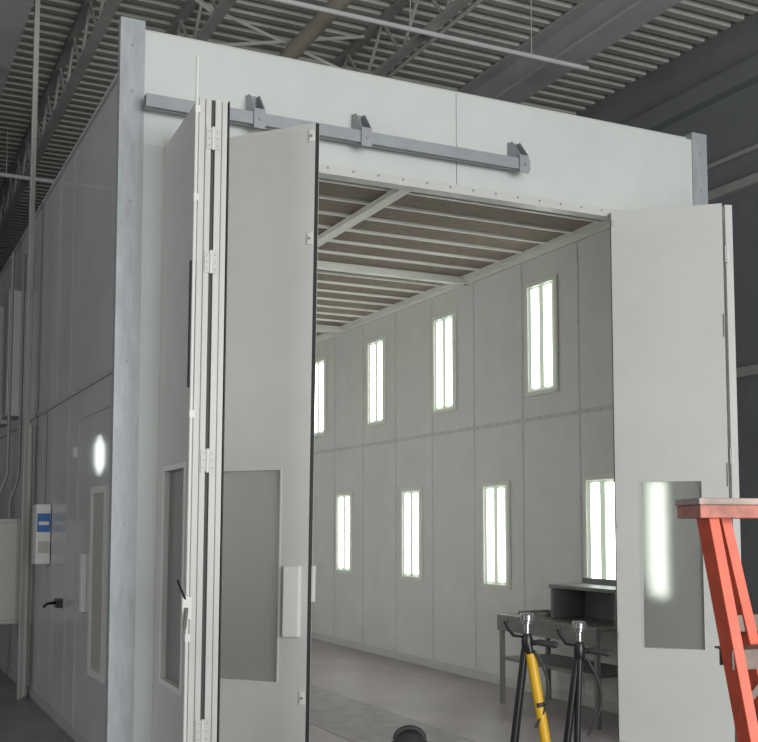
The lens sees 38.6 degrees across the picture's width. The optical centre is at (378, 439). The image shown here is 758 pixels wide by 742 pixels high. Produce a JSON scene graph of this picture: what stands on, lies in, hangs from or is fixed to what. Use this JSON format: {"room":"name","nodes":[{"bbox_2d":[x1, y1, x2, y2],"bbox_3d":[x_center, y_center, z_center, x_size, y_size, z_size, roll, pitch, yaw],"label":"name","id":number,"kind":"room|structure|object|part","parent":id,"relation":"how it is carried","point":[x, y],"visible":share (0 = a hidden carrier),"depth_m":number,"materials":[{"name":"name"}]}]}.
{"room":"industrial workshop","nodes":[
{"label":"industrial workshop","id":0,"kind":"room"},
{"bbox_2d":[0,0,757,272],"bbox_3d":[-3.264,-4.919,6.697,17.600,0.055,38.170,2,-5,-26],"label":"ceiling","id":1,"kind":"structure","parent":0,"point":[444,64],"depth_m":12.27,"materials":[{"name":"paint"}]},
{"bbox_2d":[0,0,33,97],"bbox_3d":[-1.948,-4.610,7.216,0.280,0.460,38.000,2,-5,-26],"label":"roof beam","id":2,"kind":"structure","parent":1,"relation":"attached to","point":[14,14],"depth_m":10.81,"materials":[{"name":"metal"}]},
{"bbox_2d":[0,129,53,183],"bbox_3d":[-4.230,-3.882,15.188,11.300,0.676,0.060,2,-5,-26],"label":"pipe","id":3,"kind":"object","parent":1,"relation":"hanging from","point":[7,175],"visible":0.18,"depth_m":14.81,"materials":[{"name":"metal"}]},
{"bbox_2d":[0,0,121,237],"bbox_3d":[-1.243,-4.521,7.544,0.100,0.595,38.012,2,-5,-26],"label":"roof truss","id":4,"kind":"object","parent":1,"relation":"attached to","point":[107,12],"visible":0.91,"depth_m":12.63,"materials":[{"name":"metal"}]},
{"bbox_2d":[166,0,236,41],"bbox_3d":[-0.388,-4.489,7.956,0.100,0.595,38.012,2,-5,-26],"label":"joist","id":5,"kind":"object","parent":1,"relation":"attached to","point":[220,11],"visible":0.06,"depth_m":10.76,"materials":[{"name":"paint"}]},
{"bbox_2d":[194,0,212,13],"bbox_3d":[-1.956,-4.313,10.102,0.867,0.510,0.036,2,-5,-26],"label":"brace","id":6,"kind":"object","parent":5,"relation":"attached to","point":[199,2],"visible":1,"depth_m":10.25,"materials":[{"name":"paint"}]},
{"bbox_2d":[279,0,352,58],"bbox_3d":[0.573,-4.511,8.431,0.170,0.480,38.000,2,-5,-26],"label":"pipe","id":7,"kind":"object","parent":1,"relation":"hanging from","point":[318,24],"visible":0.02,"depth_m":10.87,"materials":[{"name":"beige metal"}]},
{"bbox_2d":[332,0,472,76],"bbox_3d":[1.367,-4.422,8.803,0.100,0.595,38.012,2,-5,-26],"label":"joist","id":8,"kind":"object","parent":1,"relation":"attached to","point":[451,9],"visible":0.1,"depth_m":11.23,"materials":[{"name":"paint"}]},
{"bbox_2d":[204,3,364,67],"bbox_3d":[-0.999,-4.207,11.449,1.859,0.514,0.036,2,-5,-26],"label":"brace","id":9,"kind":"object","parent":8,"relation":"attached to","point":[276,40],"visible":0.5,"depth_m":11.39,"materials":[{"name":"paint"}]},
{"bbox_2d":[269,0,588,70],"bbox_3d":[-2.207,-4.356,9.243,9.750,0.662,0.052,2,-5,-26],"label":"pipe","id":10,"kind":"object","parent":1,"relation":"hanging from","point":[300,4],"visible":1,"depth_m":10.51,"materials":[{"name":"metal"}]},
{"bbox_2d":[386,0,482,77],"bbox_3d":[1.995,-4.665,9.133,0.044,0.044,38.000,2,-5,-26],"label":"conduit","id":11,"kind":"object","parent":1,"relation":"attached to","point":[477,2],"visible":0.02,"depth_m":11.98,"materials":[{"name":"grey metal"}]},
{"bbox_2d":[457,0,681,103],"bbox_3d":[3.030,-4.441,9.617,0.340,0.420,38.000,2,-5,-26],"label":"roof beam","id":12,"kind":"structure","parent":1,"relation":"attached to","point":[590,27],"depth_m":11.63,"materials":[{"name":"metal"}]},
{"bbox_2d":[0,668,757,741],"bbox_3d":[-3.227,2.181,6.063,17.600,0.200,38.000,2,-5,-26],"label":"floor","id":13,"kind":"structure","parent":0,"point":[23,719],"depth_m":8.89,"materials":[{"name":"concrete"}]},
{"bbox_2d":[16,0,39,698],"bbox_3d":[-3.319,-1.097,10.281,0.050,6.995,0.070,2,-5,-26],"label":"pipe","id":14,"kind":"object","parent":13,"relation":"on","point":[20,658],"visible":1,"depth_m":10.26,"materials":[{"name":"metal"}]},
{"bbox_2d":[0,16,740,741],"bbox_3d":[-1.244,0.085,11.112,4.925,4.770,9.876,2,-5,-26],"label":"booth","id":15,"kind":"object","parent":13,"relation":"on","point":[335,372],"visible":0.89,"depth_m":8.07,"materials":[{"name":"paint"}]},
{"bbox_2d":[0,307,6,427],"bbox_3d":[-4.413,-0.839,12.632,0.140,1.350,0.500,2,-5,-26],"label":"light fixture","id":16,"kind":"object","parent":15,"relation":"attached to","point":[3,423],"depth_m":12.41,"materials":[{"name":"paint"}]},
{"bbox_2d":[1,290,21,419],"bbox_3d":[-3.978,-0.910,11.735,0.140,1.350,0.500,2,-5,-26],"label":"light fixture","id":17,"kind":"object","parent":15,"relation":"attached to","point":[17,294],"depth_m":11.54,"materials":[{"name":"paint"}]},
{"bbox_2d":[0,253,26,624],"bbox_3d":[-3.702,-0.043,10.639,0.524,3.650,0.385,2,-5,-26],"label":"electrical box","id":18,"kind":"object","parent":15,"relation":"attached to","point":[10,529],"visible":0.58,"depth_m":10.48,"materials":[{"name":"white metal"}]},
{"bbox_3d":[-3.636,1.261,10.385,0.450,0.930,0.015,2,-5,-26],"label":"cabinet door","id":19,"kind":"part","parent":18,"relation":"part of","materials":[{"name":"grey metal"}]},
{"bbox_2d":[23,425,33,695],"bbox_3d":[-3.337,1.132,10.270,0.064,2.550,0.064,2,-5,-26],"label":"downpipe","id":20,"kind":"object","parent":15,"relation":"attached to","point":[31,427],"visible":0.63,"depth_m":10.25,"materials":[{"name":"grey metal"}]},
{"bbox_2d":[32,411,50,563],"bbox_3d":[-2.950,0.415,9.503,0.124,1.340,0.215,2,-5,-26],"label":"control box","id":21,"kind":"object","parent":15,"relation":"attached to","point":[41,512],"visible":1,"depth_m":9.39,"materials":[{"name":"white plastic"}]},
{"bbox_3d":[-2.622,1.325,8.769,0.106,0.070,0.259,0,-5,6],"label":"door lever","id":22,"kind":"part","parent":15,"relation":"part of","materials":[{"name":"black metal"}]},
{"bbox_3d":[-2.156,1.041,7.891,0.038,0.420,0.070,2,-5,-26],"label":"door handle","id":23,"kind":"part","parent":15,"relation":"part of","materials":[{"name":"white plastic"}]},
{"bbox_3d":[-2.052,0.973,7.730,0.017,2.370,1.200,2,-5,-26],"label":"door","id":24,"kind":"part","parent":15,"relation":"part of","materials":[{"name":"paint"}]},
{"bbox_3d":[-1.565,-0.265,6.660,0.154,4.770,0.120,2,-5,-26],"label":"corner post","id":25,"kind":"part","parent":15,"relation":"part of","materials":[{"name":"metal"}]},
{"bbox_3d":[-1.155,0.096,6.291,0.092,3.967,0.876,2,-5,-24],"label":"panel","id":26,"kind":"part","parent":15,"relation":"part of","materials":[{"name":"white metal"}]},
{"bbox_3d":[-1.027,0.865,5.720,0.059,0.258,0.147,0,-4,1],"label":"latch lever","id":27,"kind":"part","parent":15,"relation":"part of","materials":[{"name":"white plastic"}]},
{"bbox_3d":[-1.018,-0.141,5.874,0.049,4.000,0.030,2,-5,-26],"label":"bolt rod","id":28,"kind":"part","parent":15,"relation":"part of","materials":[{"name":"white plastic"}]},
{"bbox_3d":[-1.041,0.096,6.292,0.092,3.967,0.783,2,-5,-22],"label":"panel","id":29,"kind":"part","parent":15,"relation":"part of","materials":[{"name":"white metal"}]},
{"bbox_3d":[-0.760,0.108,6.450,0.846,3.967,0.094,-2,-5,24],"label":"panel","id":30,"kind":"part","parent":15,"relation":"part of","materials":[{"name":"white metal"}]},
{"bbox_3d":[-0.499,0.926,6.211,0.113,0.405,0.039,-2,-5,24],"label":"door pull","id":31,"kind":"part","parent":15,"relation":"part of","materials":[{"name":"white plastic"}]},
{"bbox_3d":[-0.385,0.828,6.237,0.034,0.205,0.032,-2,-5,24],"label":"strike plate","id":32,"kind":"part","parent":15,"relation":"part of","materials":[{"name":"white plastic"}]},
{"bbox_2d":[314,356,325,437],"bbox_3d":[-0.857,-0.598,15.319,0.018,1.110,0.530,2,-5,-26],"label":"light fixture","id":33,"kind":"object","parent":15,"relation":"attached to","point":[320,377],"depth_m":15.24,"materials":[{"name":"paint"}]},
{"bbox_2d":[335,491,352,573],"bbox_3d":[-0.465,1.227,14.363,0.018,1.080,0.530,2,-5,-26],"label":"light fixture","id":34,"kind":"object","parent":15,"relation":"attached to","point":[344,499],"depth_m":14.37,"materials":[{"name":"paint"}]},
{"bbox_2d":[366,335,385,427],"bbox_3d":[-0.038,-0.731,13.631,0.018,1.110,0.530,2,-5,-26],"label":"light fixture","id":35,"kind":"object","parent":15,"relation":"attached to","point":[376,344],"depth_m":13.64,"materials":[{"name":"paint"}]},
{"bbox_2d":[400,487,422,580],"bbox_3d":[0.375,1.091,12.630,0.018,1.080,0.530,2,-5,-26],"label":"light fixture","id":36,"kind":"object","parent":15,"relation":"attached to","point":[411,498],"depth_m":12.63,"materials":[{"name":"paint"}]},
{"bbox_3d":[0.513,-2.141,7.803,4.451,0.730,0.060,2,-5,-26],"label":"header panel","id":37,"kind":"part","parent":15,"relation":"part of","materials":[{"name":"grey metal"}]},
{"bbox_2d":[432,310,456,414],"bbox_3d":[0.723,-0.854,12.060,0.018,1.110,0.530,2,-5,-26],"label":"light fixture","id":38,"kind":"object","parent":15,"relation":"attached to","point":[444,323],"depth_m":12.05,"materials":[{"name":"paint"}]},
{"bbox_2d":[481,481,510,589],"bbox_3d":[1.180,0.961,10.970,0.018,1.080,0.530,2,-5,-26],"label":"light fixture","id":39,"kind":"object","parent":15,"relation":"attached to","point":[495,495],"depth_m":10.97,"materials":[{"name":"paint"}]},
{"bbox_2d":[524,274,558,396],"bbox_3d":[1.550,-0.988,10.355,0.018,1.110,0.530,2,-5,-26],"label":"light fixture","id":40,"kind":"object","parent":15,"relation":"attached to","point":[541,293],"depth_m":10.35,"materials":[{"name":"paint"}]},
{"bbox_2d":[497,577,616,729],"bbox_3d":[1.629,1.749,9.204,0.560,1.127,1.450,2,-5,-26],"label":"workbench","id":41,"kind":"object","parent":15,"relation":"on","point":[592,601],"visible":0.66,"depth_m":9.20,"materials":[{"name":"grey paint"}]},
{"bbox_3d":[1.106,1.976,9.695,0.036,0.752,0.036,2,-5,-26],"label":"bench leg","id":42,"kind":"part","parent":41,"relation":"part of","materials":[{"name":"grey paint"}]},
{"bbox_2d":[518,610,550,616],"bbox_3d":[1.470,1.543,9.644,0.320,0.028,0.350,2,-5,-26],"label":"paint tray","id":43,"kind":"object","parent":41,"relation":"on","point":[538,613],"visible":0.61,"depth_m":9.70,"materials":[{"name":"grey metal"}]},
{"bbox_3d":[1.547,1.992,9.908,0.036,0.752,0.036,2,-5,-26],"label":"bench leg","id":44,"kind":"part","parent":41,"relation":"part of","materials":[{"name":"grey paint"}]},
{"bbox_2d":[504,653,616,677],"bbox_3d":[1.636,1.910,9.189,0.510,0.030,1.340,2,-5,-26],"label":"shelf","id":45,"kind":"object","parent":41,"relation":"attached to","point":[551,661],"depth_m":9.11,"materials":[{"name":"grey metal"}]},
{"bbox_2d":[548,577,615,626],"bbox_3d":[1.830,1.340,9.027,0.380,0.340,0.900,2,-5,-26],"label":"shelf","id":46,"kind":"object","parent":41,"relation":"attached to","point":[592,601],"depth_m":9.32,"materials":[{"name":"grey metal"}]},
{"bbox_3d":[1.707,1.878,8.457,0.036,0.752,0.036,2,-5,-26],"label":"bench leg","id":47,"kind":"part","parent":41,"relation":"part of","materials":[{"name":"grey paint"}]},
{"bbox_2d":[583,474,613,577],"bbox_3d":[1.942,0.838,9.399,0.018,1.080,0.530,2,-5,-26],"label":"light fixture","id":48,"kind":"object","parent":15,"relation":"attached to","point":[598,489],"depth_m":9.45,"materials":[{"name":"glass"}]},
{"bbox_3d":[2.164,0.232,8.028,0.813,3.967,0.058,-1,-5,18],"label":"panel","id":49,"kind":"part","parent":15,"relation":"part of","materials":[{"name":"white metal"}]},
{"bbox_3d":[2.579,-0.108,8.657,0.150,4.770,0.120,2,-5,-26],"label":"corner post","id":50,"kind":"part","parent":15,"relation":"part of","materials":[{"name":"metal"}]},
{"bbox_3d":[2.558,0.246,8.209,0.055,3.967,0.584,1,-5,-9],"label":"panel","id":51,"kind":"part","parent":15,"relation":"part of","materials":[{"name":"white metal"}]},
{"bbox_2d":[392,725,426,741],"bbox_3d":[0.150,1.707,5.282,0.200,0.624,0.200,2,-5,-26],"label":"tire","id":52,"kind":"object","parent":13,"relation":"on","point":[406,733],"visible":1,"depth_m":5.28,"materials":[{"name":"grey rubber"}]},
{"bbox_2d":[503,613,557,741],"bbox_3d":[0.779,1.527,6.080,0.275,1.114,0.442,2,-5,-26],"label":"tripod stand","id":53,"kind":"object","parent":13,"relation":"on","point":[529,657],"visible":1,"depth_m":5.98,"materials":[{"name":"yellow metal"}]},
{"bbox_3d":[0.743,1.048,6.011,0.119,0.107,0.030,2,-5,-19],"label":"brake lever","id":54,"kind":"part","parent":53,"relation":"part of","materials":[{"name":"black metal"}]},
{"bbox_3d":[0.790,1.621,6.152,0.028,0.938,0.315,1,-5,-14],"label":"leg","id":55,"kind":"part","parent":53,"relation":"part of","materials":[{"name":"black metal"}]},
{"bbox_3d":[0.899,1.590,5.963,0.192,0.967,0.059,-1,-5,10],"label":"leg","id":56,"kind":"part","parent":53,"relation":"part of","materials":[{"name":"yellow metal"}]},
{"bbox_3d":[0.920,1.129,6.001,0.148,0.050,0.042,-2,-5,21],"label":"grip handle","id":57,"kind":"part","parent":53,"relation":"part of","materials":[{"name":"grey rubber"}]},
{"bbox_2d":[556,621,610,741],"bbox_3d":[1.077,1.556,6.128,0.273,1.064,0.441,2,-5,-26],"label":"tripod stand","id":58,"kind":"object","parent":13,"relation":"on","point":[575,691],"visible":1,"depth_m":6.04,"materials":[{"name":"black metal"}]},
{"bbox_3d":[1.043,1.101,6.057,0.119,0.107,0.030,2,-5,-19],"label":"brake lever","id":59,"kind":"part","parent":58,"relation":"part of","materials":[{"name":"black metal"}]},
{"bbox_3d":[1.104,1.636,6.017,0.085,0.882,0.039,3,-6,-37],"label":"leg","id":60,"kind":"part","parent":58,"relation":"part of","materials":[{"name":"black metal"}]},
{"bbox_3d":[1.220,1.183,6.047,0.148,0.050,0.042,-2,-5,21],"label":"grip handle","id":61,"kind":"part","parent":58,"relation":"part of","materials":[{"name":"grey rubber"}]},
{"bbox_2d":[675,498,757,741],"bbox_3d":[1.437,1.017,3.274,1.036,1.676,0.500,1,-5,-17],"label":"step ladder","id":62,"kind":"object","parent":13,"relation":"on","point":[736,623],"visible":1,"depth_m":3.21,"materials":[{"name":"red metal"}]},
{"bbox_3d":[1.086,1.023,3.087,0.125,1.635,0.372,2,-5,-26],"label":"rail","id":63,"kind":"part","parent":62,"relation":"part of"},
{"bbox_3d":[1.236,1.040,3.321,0.393,1.627,0.056,1,-5,-10],"label":"rail","id":64,"kind":"part","parent":62,"relation":"part of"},
{"bbox_2d":[576,12,757,679],"bbox_3d":[4.606,-1.211,10.127,0.200,7.200,38.000,2,-5,-26],"label":"wall","id":65,"kind":"structure","parent":0,"point":[729,125],"depth_m":11.59,"materials":[{"name":"paint"}]},
{"bbox_2d":[623,54,757,131],"bbox_3d":[4.453,-3.959,10.269,0.140,0.220,38.000,2,-5,-26],"label":"beam","id":66,"kind":"structure","parent":65,"relation":"attached to","point":[743,75],"depth_m":11.99,"materials":[{"name":"metal"}]},
{"bbox_2d":[707,143,757,169],"bbox_3d":[4.491,-3.160,10.225,0.056,0.056,38.000,2,-5,-26],"label":"conduit","id":67,"kind":"object","parent":65,"relation":"attached to","point":[753,147],"visible":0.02,"depth_m":11.61,"materials":[{"name":"metal"}]},
{"bbox_2d":[708,172,757,202],"bbox_3d":[4.480,-2.811,10.192,0.080,0.100,38.000,2,-5,-26],"label":"beam","id":68,"kind":"structure","parent":65,"relation":"attached to","point":[750,181],"depth_m":11.56,"materials":[{"name":"metal"}]},
{"bbox_2d":[736,364,757,378],"bbox_3d":[4.480,-0.817,10.036,0.080,0.100,38.000,2,-5,-26],"label":"beam","id":69,"kind":"structure","parent":65,"relation":"attached to","point":[752,370],"depth_m":11.28,"materials":[{"name":"metal"}]}
]}

